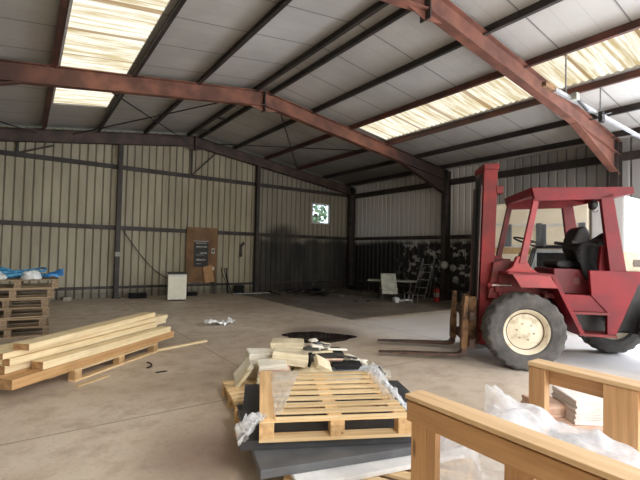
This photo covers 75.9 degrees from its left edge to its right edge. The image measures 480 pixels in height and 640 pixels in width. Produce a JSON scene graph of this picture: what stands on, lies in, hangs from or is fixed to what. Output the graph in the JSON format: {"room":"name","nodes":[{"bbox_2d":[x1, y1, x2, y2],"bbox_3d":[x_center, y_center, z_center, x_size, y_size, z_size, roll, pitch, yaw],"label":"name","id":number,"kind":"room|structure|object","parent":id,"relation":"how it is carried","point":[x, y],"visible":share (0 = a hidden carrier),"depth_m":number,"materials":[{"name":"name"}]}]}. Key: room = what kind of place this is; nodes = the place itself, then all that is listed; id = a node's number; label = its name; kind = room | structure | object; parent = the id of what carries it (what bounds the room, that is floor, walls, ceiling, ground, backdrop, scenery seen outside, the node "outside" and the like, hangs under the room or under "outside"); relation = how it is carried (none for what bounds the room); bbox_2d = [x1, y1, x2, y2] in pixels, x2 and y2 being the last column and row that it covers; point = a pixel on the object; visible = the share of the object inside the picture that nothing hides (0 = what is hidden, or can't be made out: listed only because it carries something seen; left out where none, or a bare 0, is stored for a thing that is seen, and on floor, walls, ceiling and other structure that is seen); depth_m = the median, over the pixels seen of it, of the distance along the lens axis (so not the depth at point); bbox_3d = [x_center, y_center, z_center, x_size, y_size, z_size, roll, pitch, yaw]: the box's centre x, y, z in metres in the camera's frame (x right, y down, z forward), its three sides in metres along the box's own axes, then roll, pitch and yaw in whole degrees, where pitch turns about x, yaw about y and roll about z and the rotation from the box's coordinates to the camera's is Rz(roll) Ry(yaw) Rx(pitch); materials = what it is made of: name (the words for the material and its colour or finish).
{"room":"warehouse","nodes":[
{"label":"warehouse","id":0,"kind":"room"},
{"bbox_2d":[0,126,351,301],"bbox_3d":[-4.600,-0.917,14.587,15.020,5.680,0.040,2,-2,-36],"label":"wall","id":1,"kind":"structure","parent":0,"point":[36,190],"depth_m":13.81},
{"bbox_2d":[0,220,346,239],"bbox_3d":[-4.579,-0.309,14.495,14.930,0.130,0.070,2,-2,-36],"label":"rail","id":2,"kind":"object","parent":1,"relation":"attached to","point":[2,222],"visible":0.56,"depth_m":13.48,"materials":[{"name":"metal"}]},
{"bbox_2d":[0,280,346,291],"bbox_3d":[-4.621,1.590,14.440,14.930,0.080,0.070,2,-2,-36],"label":"rail","id":3,"kind":"object","parent":1,"relation":"attached to","point":[314,281],"visible":0.67,"depth_m":13.90,"materials":[{"name":"metal"}]},
{"bbox_2d":[0,150,347,197],"bbox_3d":[-4.536,-2.258,14.552,14.930,0.130,0.070,2,-2,-36],"label":"rail","id":4,"kind":"object","parent":1,"relation":"attached to","point":[2,152],"visible":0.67,"depth_m":13.79,"materials":[{"name":"metal"}]},
{"bbox_2d":[17,142,53,153],"bbox_3d":[-8.223,-2.634,11.873,0.884,0.393,0.050,2,-2,-36],"label":"strut","id":5,"kind":"object","parent":4,"relation":"on","point":[18,151],"visible":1,"depth_m":11.78,"materials":[{"name":"metal"}]},
{"bbox_2d":[191,149,215,175],"bbox_3d":[-4.194,-2.781,14.768,0.891,1.034,0.050,2,-2,-36],"label":"strut","id":6,"kind":"object","parent":4,"relation":"on","point":[191,149],"visible":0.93,"depth_m":14.52,"materials":[{"name":"metal"}]},
{"bbox_2d":[311,203,329,224],"bbox_3d":[0.021,-1.139,17.883,0.970,0.900,0.060,2,-2,-36],"label":"window","id":7,"kind":"structure","parent":1,"relation":"in","point":[328,205],"depth_m":17.84,"materials":[{"name":"clear glass"}]},
{"bbox_2d":[0,0,639,186],"bbox_3d":[1.713,-3.385,5.917,15.220,1.114,21.660,2,-2,-36],"label":"ceiling","id":8,"kind":"structure","parent":0,"point":[202,32],"depth_m":8.60,"materials":[{"name":"metal"}]},
{"bbox_2d":[53,0,169,106],"bbox_3d":[-0.539,-3.543,2.715,1.220,0.206,19.080,2,-2,-36],"label":"window","id":9,"kind":"structure","parent":8,"relation":"attached to","point":[102,35],"depth_m":7.03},
{"bbox_2d":[97,0,186,132],"bbox_3d":[-0.715,-3.508,4.176,0.120,0.156,21.420,2,-2,-36],"label":"roof purlin","id":10,"kind":"structure","parent":8,"relation":"attached to","point":[180,3],"depth_m":7.23,"materials":[{"name":"metal"}]},
{"bbox_2d":[112,93,182,138],"bbox_3d":[-4.610,-3.327,11.140,0.036,0.483,5.772,1,-2,-2],"label":"rod","id":11,"kind":"object","parent":8,"relation":"attached to","point":[112,93],"visible":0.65,"depth_m":10.66,"materials":[{"name":"metal"}]},
{"bbox_2d":[144,0,291,134],"bbox_3d":[0.386,-3.650,4.968,0.120,0.156,21.420,2,-2,-36],"label":"roof purlin","id":12,"kind":"structure","parent":8,"relation":"attached to","point":[282,4],"depth_m":7.66,"materials":[{"name":"metal"}]},
{"bbox_2d":[345,127,639,186],"bbox_3d":[7.377,-2.601,9.974,0.120,0.156,21.420,2,-2,-36],"label":"purlin","id":13,"kind":"structure","parent":8,"relation":"attached to","point":[621,133],"depth_m":12.39,"materials":[{"name":"metal"}]},
{"bbox_2d":[360,29,639,139],"bbox_3d":[6.241,-3.318,5.782,1.320,0.221,16.160,2,-2,-36],"label":"window","id":14,"kind":"structure","parent":8,"relation":"attached to","point":[621,52],"depth_m":8.84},
{"bbox_2d":[0,288,639,479],"bbox_3d":[1.605,1.880,5.770,15.600,0.150,22.060,2,-2,-36],"label":"floor","id":15,"kind":"structure","parent":0,"point":[136,422],"depth_m":5.17,"materials":[{"name":"concrete"}]},
{"bbox_2d":[0,318,48,338],"bbox_3d":[-5.628,1.609,7.419,1.200,0.168,1.000,2,-2,-35],"label":"pallet","id":16,"kind":"object","parent":15,"relation":"on","point":[7,333],"visible":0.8,"depth_m":7.32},
{"bbox_2d":[0,310,46,329],"bbox_3d":[-5.630,1.439,7.360,1.200,0.168,1.000,2,-2,-33],"label":"pallet","id":17,"kind":"object","parent":16,"relation":"on","point":[42,320],"visible":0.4,"depth_m":7.24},
{"bbox_2d":[0,302,48,318],"bbox_3d":[-5.642,1.272,7.426,1.200,0.168,1.000,2,-2,-36],"label":"pallet","id":18,"kind":"object","parent":17,"relation":"on","point":[7,314],"visible":0.67,"depth_m":7.34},
{"bbox_2d":[0,293,49,309],"bbox_3d":[-5.603,1.104,7.395,1.200,0.168,1.000,2,-2,-32],"label":"pallet","id":19,"kind":"object","parent":18,"relation":"on","point":[6,303],"visible":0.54,"depth_m":7.25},
{"bbox_2d":[0,285,53,299],"bbox_3d":[-5.571,0.939,7.467,1.200,0.168,1.000,2,-2,-35],"label":"pallet","id":20,"kind":"object","parent":19,"relation":"on","point":[12,293],"visible":0.6,"depth_m":7.35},
{"bbox_2d":[0,276,58,289],"bbox_3d":[-5.498,0.773,7.494,1.200,0.168,1.000,2,-2,-34],"label":"pallet","id":21,"kind":"object","parent":20,"relation":"on","point":[18,283],"visible":0.89,"depth_m":7.35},
{"bbox_2d":[0,266,49,278],"bbox_3d":[-5.485,0.583,7.295,1.134,0.223,0.606,2,-2,-36],"label":"rope coil","id":22,"kind":"object","parent":21,"relation":"on","point":[13,273],"visible":0.58,"depth_m":7.19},
{"bbox_2d":[20,270,41,279],"bbox_3d":[-5.128,0.611,7.276,0.343,0.162,0.265,2,-2,-13],"label":"plastic bag","id":23,"kind":"object","parent":21,"relation":"on","point":[33,274],"visible":0.96,"depth_m":7.20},
{"bbox_2d":[44,268,64,277],"bbox_3d":[-4.887,0.603,7.544,0.318,0.159,0.324,2,-2,-36],"label":"plastic sheet","id":24,"kind":"object","parent":21,"relation":"on","point":[57,273],"visible":1,"depth_m":7.53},
{"bbox_2d":[75,375,109,386],"bbox_3d":[-2.708,1.677,4.892,0.060,0.012,0.440,1,-2,19],"label":"wood strip","id":25,"kind":"object","parent":15,"relation":"on","point":[104,376],"visible":1,"depth_m":4.87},
{"bbox_2d":[48,343,157,381],"bbox_3d":[-3.115,1.626,5.697,0.860,0.144,1.550,1,-2,14],"label":"pallet","id":26,"kind":"object","parent":15,"relation":"on","point":[75,375],"visible":0.19,"depth_m":5.43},
{"bbox_2d":[0,367,30,377],"bbox_3d":[-3.064,1.495,5.494,0.170,0.105,2.653,1,-2,14],"label":"timber beam","id":27,"kind":"structure","parent":26,"relation":"on","point":[28,368],"depth_m":4.37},
{"bbox_2d":[0,327,155,373],"bbox_3d":[-3.048,1.398,5.498,0.150,0.085,2.492,1,-2,14],"label":"timber beam","id":28,"kind":"structure","parent":27,"relation":"on","point":[3,369],"depth_m":4.45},
{"bbox_2d":[2,322,156,365],"bbox_3d":[-2.973,1.316,5.443,0.100,0.075,2.407,1,-2,15],"label":"timber beam","id":29,"kind":"structure","parent":28,"relation":"on","point":[73,345],"depth_m":5.05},
{"bbox_2d":[0,319,165,364],"bbox_3d":[-3.078,1.320,5.641,0.180,0.075,2.842,1,-2,15],"label":"timber beam","id":30,"kind":"structure","parent":28,"relation":"on","point":[162,320],"depth_m":6.82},
{"bbox_2d":[0,314,167,359],"bbox_3d":[-3.013,1.250,5.626,0.170,0.062,2.844,1,-2,14],"label":"timber beam","id":31,"kind":"structure","parent":30,"relation":"on","point":[10,352],"depth_m":5.21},
{"bbox_2d":[13,312,154,349],"bbox_3d":[-3.001,1.182,5.570,0.200,0.068,2.397,1,-2,10],"label":"timber beam","id":32,"kind":"structure","parent":31,"relation":"on","point":[46,340],"depth_m":5.10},
{"bbox_2d":[0,330,173,390],"bbox_3d":[-2.827,1.499,5.455,0.170,0.105,2.753,1,-2,14],"label":"timber beam","id":33,"kind":"structure","parent":26,"relation":"on","point":[15,381],"depth_m":4.74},
{"bbox_2d":[31,326,170,369],"bbox_3d":[-2.790,1.406,5.571,0.160,0.085,2.280,1,-2,15],"label":"timber beam","id":34,"kind":"structure","parent":33,"relation":"on","point":[65,357],"depth_m":5.17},
{"bbox_3d":[-3.312,1.490,5.513,0.170,0.105,2.581,1,-2,14],"label":"timber beam","id":35,"kind":"structure","parent":26,"relation":"on","visible":0},
{"bbox_3d":[-3.257,1.395,5.557,0.150,0.085,2.512,1,-2,14],"label":"timber beam","id":36,"kind":"structure","parent":35,"relation":"on","visible":0},
{"bbox_3d":[-3.341,1.312,5.560,0.150,0.075,2.571,1,-2,15],"label":"timber beam","id":37,"kind":"structure","parent":36,"relation":"on","visible":0},
{"bbox_2d":[0,336,40,349],"bbox_3d":[-3.251,1.243,5.573,0.170,0.062,2.689,1,-2,14],"label":"timber beam","id":38,"kind":"structure","parent":37,"relation":"on","point":[9,345],"depth_m":4.58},
{"bbox_2d":[111,144,123,298],"bbox_3d":[-6.397,-0.608,13.021,0.220,4.891,0.240,2,-2,-36],"label":"post","id":39,"kind":"object","parent":15,"relation":"on","point":[120,146],"visible":1,"depth_m":12.97,"materials":[{"name":"metal"}]},
{"bbox_2d":[128,292,146,298],"bbox_3d":[-5.833,1.775,13.128,0.503,0.160,0.273,2,-2,-35],"label":"scrap piece","id":40,"kind":"object","parent":15,"relation":"on","point":[140,294],"visible":1,"depth_m":13.02,"materials":[{"name":"black fabric"}]},
{"bbox_2d":[167,272,187,300],"bbox_3d":[-4.481,1.444,12.847,0.570,0.865,0.615,2,-2,-22],"label":"fridge","id":41,"kind":"object","parent":15,"relation":"on","point":[177,281],"visible":1,"depth_m":12.58,"materials":[{"name":"white paint"}]},
{"bbox_2d":[0,127,355,287],"bbox_3d":[-4.518,-0.872,14.349,15.120,5.580,0.260,2,-2,-36],"label":"frame","id":42,"kind":"object","parent":15,"relation":"on","point":[7,134],"visible":0.88,"depth_m":14.33,"materials":[{"name":"brown metal"}]},
{"bbox_2d":[214,143,370,151],"bbox_3d":[-1.015,-3.124,13.841,5.688,0.539,0.036,1,-2,15],"label":"rod","id":43,"kind":"object","parent":42,"relation":"attached to","point":[214,143],"visible":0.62,"depth_m":13.78,"materials":[{"name":"metal"}]},
{"bbox_2d":[158,340,206,350],"bbox_3d":[-2.262,1.731,6.750,0.060,0.030,0.950,0,-2,37],"label":"timber lath","id":44,"kind":"object","parent":15,"relation":"on","point":[200,341],"visible":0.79,"depth_m":6.72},
{"bbox_2d":[185,227,217,293],"bbox_3d":[-4.233,0.748,14.626,1.120,2.370,0.088,2,-2,-36],"label":"notice board","id":45,"kind":"object","parent":15,"relation":"on","point":[195,274],"visible":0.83,"depth_m":14.53,"materials":[{"name":"brown wood"}]},
{"bbox_2d":[193,240,208,266],"bbox_3d":[-4.221,0.482,14.574,0.520,0.940,0.010,2,-2,-36],"label":"poster","id":46,"kind":"object","parent":45,"relation":"attached to","point":[201,247],"visible":1,"depth_m":14.57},
{"bbox_2d":[203,265,213,282],"bbox_3d":[-3.992,1.220,14.675,0.452,0.656,0.054,2,-2,-36],"label":"cardboard sheet","id":47,"kind":"object","parent":45,"relation":"hanging from","point":[207,270],"visible":1,"depth_m":14.66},
{"bbox_2d":[204,317,234,324],"bbox_3d":[-2.145,1.743,8.724,0.635,0.188,0.266,2,-2,-36],"label":"paper sheet","id":48,"kind":"object","parent":15,"relation":"on","point":[210,321],"visible":0.99,"depth_m":8.66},
{"bbox_2d":[0,59,451,300],"bbox_3d":[-1.518,-0.928,10.170,15.120,5.580,0.260,2,-2,-36],"label":"frame","id":49,"kind":"object","parent":15,"relation":"on","point":[12,72],"visible":0.99,"depth_m":9.76,"materials":[{"name":"metal"}]},
{"bbox_2d":[42,0,69,130],"bbox_3d":[-1.856,-3.362,3.355,0.120,0.156,21.420,2,-2,-36],"label":"roof purlin","id":50,"kind":"structure","parent":49,"relation":"attached to","point":[64,4],"depth_m":6.90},
{"bbox_2d":[73,103,217,134],"bbox_3d":[-4.610,-3.327,11.140,5.772,0.483,0.036,1,-2,21],"label":"rod","id":51,"kind":"object","parent":49,"relation":"attached to","point":[211,103],"visible":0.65,"depth_m":11.17,"materials":[{"name":"metal"}]},
{"bbox_2d":[187,1,388,136],"bbox_3d":[1.551,-3.800,5.807,0.120,0.156,21.420,2,-2,-36],"label":"roof purlin","id":52,"kind":"structure","parent":49,"relation":"attached to","point":[379,5],"depth_m":8.15,"materials":[{"name":"metal"}]},
{"bbox_2d":[199,8,410,138],"bbox_3d":[1.892,-3.785,6.052,0.120,0.156,21.420,2,-2,-36],"label":"roof purlin","id":53,"kind":"structure","parent":49,"relation":"attached to","point":[401,12],"depth_m":8.36,"materials":[{"name":"metal"}]},
{"bbox_2d":[232,0,562,149],"bbox_3d":[2.944,-3.558,6.804,0.120,0.156,21.420,2,-2,-36],"label":"purlin","id":54,"kind":"structure","parent":49,"relation":"attached to","point":[540,5],"depth_m":8.13,"materials":[{"name":"metal"}]},
{"bbox_2d":[264,18,639,159],"bbox_3d":[4.028,-3.324,7.579,0.120,0.156,21.420,2,-2,-36],"label":"purlin","id":55,"kind":"structure","parent":49,"relation":"attached to","point":[631,26],"depth_m":8.40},
{"bbox_2d":[296,69,639,170],"bbox_3d":[5.233,-3.064,8.441,0.120,0.156,21.420,2,-2,-36],"label":"purlin","id":56,"kind":"structure","parent":49,"relation":"attached to","point":[633,74],"depth_m":9.93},
{"bbox_2d":[542,54,639,138],"bbox_3d":[5.831,-2.732,8.215,5.212,0.957,0.187,2,-2,-36],"label":"conduit","id":57,"kind":"object","parent":56,"relation":"hanging from","point":[574,97],"visible":1,"depth_m":7.44,"materials":[{"name":"metal"}]},
{"bbox_2d":[322,102,639,178],"bbox_3d":[6.342,-2.824,9.233,0.120,0.156,21.420,2,-2,-36],"label":"purlin","id":58,"kind":"structure","parent":49,"relation":"attached to","point":[632,107],"depth_m":11.26,"materials":[{"name":"metal"}]},
{"bbox_2d":[221,268,231,293],"bbox_3d":[-3.398,1.481,14.935,0.412,0.951,0.248,1,-2,8],"label":"hose","id":59,"kind":"object","parent":15,"relation":"on","point":[227,283],"visible":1,"depth_m":14.91,"materials":[{"name":"black rubber"}]},
{"bbox_2d":[234,405,242,436],"bbox_3d":[-0.364,1.582,3.622,0.760,0.233,0.100,2,-2,-9],"label":"bearer","id":60,"kind":"object","parent":15,"relation":"on","point":[237,407],"visible":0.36,"depth_m":3.52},
{"bbox_2d":[234,285,243,292],"bbox_3d":[-2.992,1.827,15.162,0.330,0.300,0.284,2,-2,-27],"label":"scrap piece","id":61,"kind":"object","parent":15,"relation":"on","point":[237,288],"visible":0.97,"depth_m":15.06,"materials":[{"name":"black fabric"}]},
{"bbox_2d":[222,378,256,418],"bbox_3d":[-0.378,1.649,4.417,1.200,0.144,0.800,2,-2,-23],"label":"pallet","id":62,"kind":"object","parent":15,"relation":"on","point":[235,396],"visible":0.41,"depth_m":4.28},
{"bbox_2d":[234,366,250,387],"bbox_3d":[-0.848,1.484,4.475,0.166,0.195,0.301,2,-2,-13],"label":"bundle","id":63,"kind":"object","parent":62,"relation":"on","point":[246,372],"visible":0.75,"depth_m":4.37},
{"bbox_2d":[234,357,253,381],"bbox_3d":[-0.856,1.466,4.595,0.196,0.257,0.319,2,-2,-16],"label":"bundle","id":64,"kind":"object","parent":62,"relation":"on","point":[247,362],"visible":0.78,"depth_m":4.58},
{"bbox_2d":[249,364,257,378],"bbox_3d":[-0.664,1.504,4.845,0.380,0.154,0.334,2,-2,-16],"label":"bundle","id":65,"kind":"object","parent":62,"relation":"on","point":[253,374],"visible":0.07,"depth_m":4.66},
{"bbox_2d":[245,348,272,363],"bbox_3d":[-0.703,1.372,4.853,0.338,0.126,0.308,2,-2,-17],"label":"bundle","id":66,"kind":"object","parent":65,"relation":"on","point":[254,354],"visible":0.59,"depth_m":4.75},
{"bbox_2d":[256,367,290,383],"bbox_3d":[-0.505,1.505,4.512,0.381,0.139,0.328,1,-2,-8],"label":"bundle","id":67,"kind":"object","parent":62,"relation":"on","point":[258,377],"visible":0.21,"depth_m":4.33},
{"bbox_2d":[257,365,289,375],"bbox_3d":[-0.500,1.406,4.473,0.342,0.059,0.288,1,-2,-5],"label":"bundle","id":68,"kind":"object","parent":67,"relation":"on","point":[288,366],"visible":0.36,"depth_m":4.34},
{"bbox_2d":[257,358,286,370],"bbox_3d":[-0.524,1.351,4.468,0.303,0.078,0.261,2,-2,-14],"label":"bundle","id":69,"kind":"object","parent":68,"relation":"on","point":[263,364],"visible":0.93,"depth_m":4.38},
{"bbox_2d":[292,367,326,380],"bbox_3d":[-0.132,1.523,4.582,0.408,0.124,0.313,1,-2,2],"label":"bundle","id":70,"kind":"object","parent":62,"relation":"on","point":[300,369],"visible":0.16,"depth_m":4.59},
{"bbox_2d":[310,362,328,379],"bbox_3d":[-0.005,1.520,4.750,0.233,0.144,0.273,1,-2,4],"label":"bundle","id":71,"kind":"object","parent":62,"relation":"on","point":[312,367],"visible":0.2,"depth_m":4.63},
{"bbox_2d":[314,354,331,371],"bbox_3d":[0.033,1.428,4.715,0.194,0.214,0.255,2,-2,-9],"label":"bundle","id":72,"kind":"object","parent":71,"relation":"on","point":[321,363],"visible":0.91,"depth_m":4.67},
{"bbox_3d":[-0.320,1.503,4.916,0.345,0.174,0.352,1,-2,-2],"label":"bundle","id":73,"kind":"object","parent":62,"relation":"on","visible":0},
{"bbox_2d":[270,347,308,367],"bbox_3d":[-0.350,1.343,4.705,0.432,0.197,0.345,1,-2,-3],"label":"bundle","id":74,"kind":"object","parent":73,"relation":"on","point":[293,357],"visible":0.94,"depth_m":4.55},
{"bbox_2d":[251,166,260,292],"bbox_3d":[-2.443,-0.426,15.858,0.220,4.868,0.240,2,-2,-36],"label":"post","id":75,"kind":"object","parent":15,"relation":"on","point":[258,169],"visible":0.92,"depth_m":15.82,"materials":[{"name":"metal"}]},
{"bbox_2d":[282,331,356,342],"bbox_3d":[-0.042,1.825,7.771,1.311,0.004,1.130,2,-2,-36],"label":"puddle","id":76,"kind":"object","parent":15,"relation":"on","point":[320,336],"visible":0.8,"depth_m":7.76,"materials":[{"name":"black liquid"}]},
{"bbox_2d":[308,347,343,366],"bbox_3d":[0.058,1.568,5.162,0.442,0.364,0.415,1,-2,-6],"label":"bundle","id":77,"kind":"object","parent":15,"relation":"on","point":[324,355],"visible":0.21,"depth_m":4.97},
{"label":"tile","id":78,"kind":"structure","parent":77,"relation":"on","visible":0},
{"bbox_2d":[312,348,347,353],"bbox_3d":[0.117,1.356,5.053,0.447,0.081,0.333,1,-2,-2],"label":"tile","id":79,"kind":"object","parent":78,"relation":"on","point":[320,351],"depth_m":4.98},
{"bbox_2d":[328,365,385,379],"bbox_3d":[0.391,1.627,4.811,0.700,0.245,0.330,1,-2,-1],"label":"storage box","id":80,"kind":"object","parent":15,"relation":"on","point":[381,373],"visible":0.2,"depth_m":4.96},
{"bbox_2d":[326,354,356,363],"bbox_3d":[0.242,1.439,4.972,0.477,0.130,0.329,1,-2,-6],"label":"tile","id":81,"kind":"object","parent":80,"relation":"on","point":[338,359],"depth_m":4.89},
{"bbox_2d":[332,360,361,369],"bbox_3d":[0.311,1.474,4.834,0.340,0.055,0.220,1,-2,-3],"label":"tray","id":82,"kind":"object","parent":80,"relation":"on","point":[345,364],"visible":0.9,"depth_m":4.74,"materials":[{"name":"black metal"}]},
{"bbox_2d":[283,469,471,479],"bbox_3d":[0.498,1.630,3.070,1.200,0.144,1.000,1,-2,24],"label":"pallet","id":83,"kind":"object","parent":15,"relation":"on","point":[406,474],"visible":0.05,"depth_m":2.71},
{"bbox_2d":[291,455,447,479],"bbox_3d":[0.462,1.539,3.045,1.500,0.030,0.620,2,-2,-22],"label":"board","id":84,"kind":"object","parent":83,"relation":"on","point":[359,471],"visible":0.06,"depth_m":2.69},
{"bbox_2d":[237,404,410,478],"bbox_3d":[0.173,1.497,3.345,1.550,0.055,1.150,2,-2,-19],"label":"board","id":85,"kind":"object","parent":84,"relation":"on","point":[269,463],"visible":0.34,"depth_m":2.76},
{"bbox_2d":[239,380,410,450],"bbox_3d":[0.126,1.440,3.510,1.550,0.062,1.220,2,-2,-9],"label":"board","id":86,"kind":"object","parent":85,"relation":"on","point":[249,440],"visible":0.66,"depth_m":3.08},
{"bbox_2d":[234,412,261,442],"bbox_3d":[-0.494,1.249,2.730,0.212,0.184,0.248,0,-2,31],"label":"plastic film","id":87,"kind":"object","parent":86,"relation":"on","point":[244,425],"visible":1,"depth_m":2.79,"materials":[{"name":"white"}]},
{"bbox_2d":[259,371,411,442],"bbox_3d":[0.043,1.323,3.409,1.080,0.160,1.120,2,-2,-8],"label":"pallet","id":88,"kind":"object","parent":86,"relation":"on","point":[326,403],"visible":0.91,"depth_m":3.08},
{"bbox_2d":[271,371,298,414],"bbox_3d":[-0.259,1.231,3.378,0.270,0.011,1.024,2,-2,-8],"label":"plastic film","id":89,"kind":"object","parent":88,"relation":"on","point":[291,376],"visible":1,"depth_m":3.59,"materials":[{"name":"white"}]},
{"bbox_2d":[364,362,406,409],"bbox_3d":[0.620,1.364,3.642,0.300,0.338,0.972,1,-2,-7],"label":"plastic film","id":90,"kind":"object","parent":88,"relation":"on","point":[381,380],"visible":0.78,"depth_m":3.64,"materials":[{"name":"white"}]},
{"bbox_2d":[380,273,397,300],"bbox_3d":[2.328,1.601,13.912,0.540,0.914,0.500,1,-2,-1],"label":"office chair","id":91,"kind":"object","parent":15,"relation":"on","point":[388,281],"visible":0.97,"depth_m":13.83,"materials":[{"name":"metal"}]},
{"bbox_2d":[368,279,416,298],"bbox_3d":[2.569,1.753,14.536,1.700,0.663,0.600,1,-2,14],"label":"trestle table","id":92,"kind":"object","parent":15,"relation":"on","point":[410,281],"visible":0.73,"depth_m":14.42,"materials":[{"name":"metal"}]},
{"bbox_2d":[413,258,434,299],"bbox_3d":[3.725,1.384,14.612,0.726,1.458,0.739,0,-2,26],"label":"step ladder","id":93,"kind":"object","parent":15,"relation":"on","point":[422,264],"visible":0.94,"depth_m":14.52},
{"bbox_2d":[434,285,439,301],"bbox_3d":[3.957,1.816,13.960,0.245,0.559,0.203,2,-2,-36],"label":"fire extinguisher","id":94,"kind":"object","parent":15,"relation":"on","point":[436,290],"visible":1,"depth_m":13.88,"materials":[{"name":"red metal"}]},
{"bbox_2d":[380,0,622,186],"bbox_3d":[1.471,-0.983,6.007,15.120,5.580,0.260,2,-2,-36],"label":"frame","id":95,"kind":"object","parent":15,"relation":"on","point":[445,14],"visible":0.7,"depth_m":7.58,"materials":[{"name":"red metal"}]},
{"bbox_2d":[377,163,639,370],"bbox_3d":[3.370,0.342,6.615,4.774,3.050,1.900,1,-2,7],"label":"forklift","id":96,"kind":"object","parent":15,"relation":"on","point":[522,314],"visible":0.97,"depth_m":6.01,"materials":[{"name":"metal"}]},
{"bbox_2d":[543,259,580,268],"bbox_3d":[3.952,0.383,6.542,0.568,0.130,0.520,1,-2,7],"label":"seat cushion","id":97,"kind":"object","parent":96,"relation":"on","point":[548,263],"depth_m":6.31,"materials":[{"name":"leather"}]},
{"bbox_2d":[563,233,603,279],"bbox_3d":[4.140,0.279,6.297,0.596,0.858,0.570,1,-2,7],"label":"coat","id":98,"kind":"object","parent":96,"relation":"on","point":[586,253],"visible":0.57,"depth_m":6.12,"materials":[{"name":"black fabric"}]},
{"bbox_2d":[588,200,597,211],"bbox_3d":[4.016,-0.531,6.040,0.138,0.250,0.139,2,-2,-36],"label":"work lamp","id":99,"kind":"object","parent":96,"relation":"attached to","point":[593,204],"depth_m":6.00,"materials":[{"name":"black metal"}]},
{"bbox_2d":[623,251,639,271],"bbox_3d":[4.996,0.343,6.415,1.088,0.308,1.040,1,-2,7],"label":"hood","id":100,"kind":"object","parent":96,"relation":"attached to","point":[632,259],"depth_m":5.95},
{"bbox_2d":[405,358,639,479],"bbox_3d":[1.465,1.233,1.720,1.330,0.900,1.750,2,-2,-36],"label":"frame","id":101,"kind":"object","parent":15,"relation":"on","point":[525,453],"visible":0.99,"depth_m":1.94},
{"bbox_2d":[440,438,503,479],"bbox_3d":[1.033,1.287,1.780,0.416,0.756,1.335,2,-2,-36],"label":"plastic sheet","id":102,"kind":"object","parent":101,"relation":"hanging from","point":[462,461],"visible":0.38,"depth_m":2.15,"materials":[{"name":"white"}]},
{"bbox_2d":[440,389,639,468],"bbox_3d":[1.303,1.219,1.781,0.858,0.764,1.432,2,-2,-36],"label":"plastic sheet","id":103,"kind":"object","parent":101,"relation":"in","point":[602,442],"visible":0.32,"depth_m":2.13,"materials":[{"name":"white"}]},
{"bbox_2d":[495,204,590,269],"bbox_3d":[5.843,0.543,10.413,1.900,2.980,2.430,2,-2,-36],"label":"caravan","id":104,"kind":"object","parent":15,"relation":"on","point":[548,228],"visible":0.27,"depth_m":9.73,"materials":[{"name":"beige metal"}]},
{"bbox_2d":[505,409,601,452],"bbox_3d":[2.412,1.686,3.557,1.200,0.144,0.900,1,-2,-1],"label":"pallet","id":105,"kind":"object","parent":15,"relation":"on","point":[582,445],"visible":0.02,"depth_m":3.24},
{"bbox_2d":[528,414,591,442],"bbox_3d":[2.343,1.584,3.531,1.011,0.050,0.632,1,-2,2],"label":"bundle","id":106,"kind":"object","parent":105,"relation":"on","point":[574,438],"visible":0.06,"depth_m":3.24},
{"bbox_2d":[518,402,602,432],"bbox_3d":[2.234,1.531,3.581,0.738,0.050,0.566,1,-2,-6],"label":"bundle","id":107,"kind":"object","parent":106,"relation":"on","point":[580,428],"visible":0.12,"depth_m":3.30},
{"bbox_2d":[520,394,566,417],"bbox_3d":[1.954,1.448,3.593,0.261,0.100,0.285,1,-2,-6],"label":"bundle","id":108,"kind":"object","parent":107,"relation":"on","point":[557,409],"visible":0.57,"depth_m":3.47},
{"bbox_2d":[551,386,602,425],"bbox_3d":[2.315,1.408,3.499,0.479,0.190,0.410,1,-2,4],"label":"bundle","id":109,"kind":"object","parent":107,"relation":"on","point":[582,408],"visible":0.45,"depth_m":3.33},
{"bbox_2d":[591,196,639,251],"bbox_3d":[6.675,0.562,9.070,1.612,2.900,0.620,2,-2,-36],"label":"box unit","id":110,"kind":"object","parent":15,"relation":"on","point":[627,208],"visible":0.17,"depth_m":8.60,"materials":[{"name":"white metal"}]},
{"bbox_3d":[-0.470,1.568,5.226,0.407,0.344,0.333,1,-2,-4],"label":"bundle","id":111,"kind":"object","parent":15,"relation":"on","visible":0},
{"bbox_2d":[270,338,303,349],"bbox_3d":[-0.416,1.335,5.195,0.419,0.124,0.333,1,-2,0],"label":"bundle","id":112,"kind":"object","parent":111,"relation":"on","point":[292,343],"visible":0.73,"depth_m":5.04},
{"bbox_2d":[354,136,639,300],"bbox_3d":[7.760,-0.276,10.218,0.041,4.690,21.460,2,-2,-36],"label":"wall","id":113,"kind":"structure","parent":0,"point":[416,212],"depth_m":15.19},
{"bbox_2d":[354,280,466,293],"bbox_3d":[5.019,1.784,13.787,0.070,0.080,12.180,2,-2,-36],"label":"rail","id":114,"kind":"object","parent":113,"relation":"attached to","point":[398,285],"visible":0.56,"depth_m":16.02,"materials":[{"name":"metal"}]},
{"bbox_2d":[355,235,470,239],"bbox_3d":[5.061,-0.115,13.843,0.070,0.130,12.180,2,-2,-36],"label":"rail","id":115,"kind":"object","parent":113,"relation":"attached to","point":[434,236],"visible":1,"depth_m":15.94,"materials":[{"name":"metal"}]},
{"bbox_2d":[354,150,639,198],"bbox_3d":[7.738,-2.103,10.214,0.100,0.200,21.240,2,-2,-36],"label":"rail","id":116,"kind":"object","parent":113,"relation":"attached to","point":[630,155],"visible":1,"depth_m":12.34,"materials":[{"name":"metal"}]},
{"label":"outside","id":117,"kind":"structure","parent":0,"visible":0},
{"bbox_3d":[-20.239,2.564,40.467,70.000,0.140,59.600,2,-2,-36],"label":"ground","id":118,"kind":"structure","parent":117,"visible":0},
{"bbox_2d":[313,205,327,222],"bbox_3d":[-0.445,-0.269,32.401,2.172,6.015,2.179,2,-2,-36],"label":"tree","id":119,"kind":"object","parent":118,"relation":"on","point":[316,218],"visible":0.39,"depth_m":32.01,"materials":[{"name":"green plant"}]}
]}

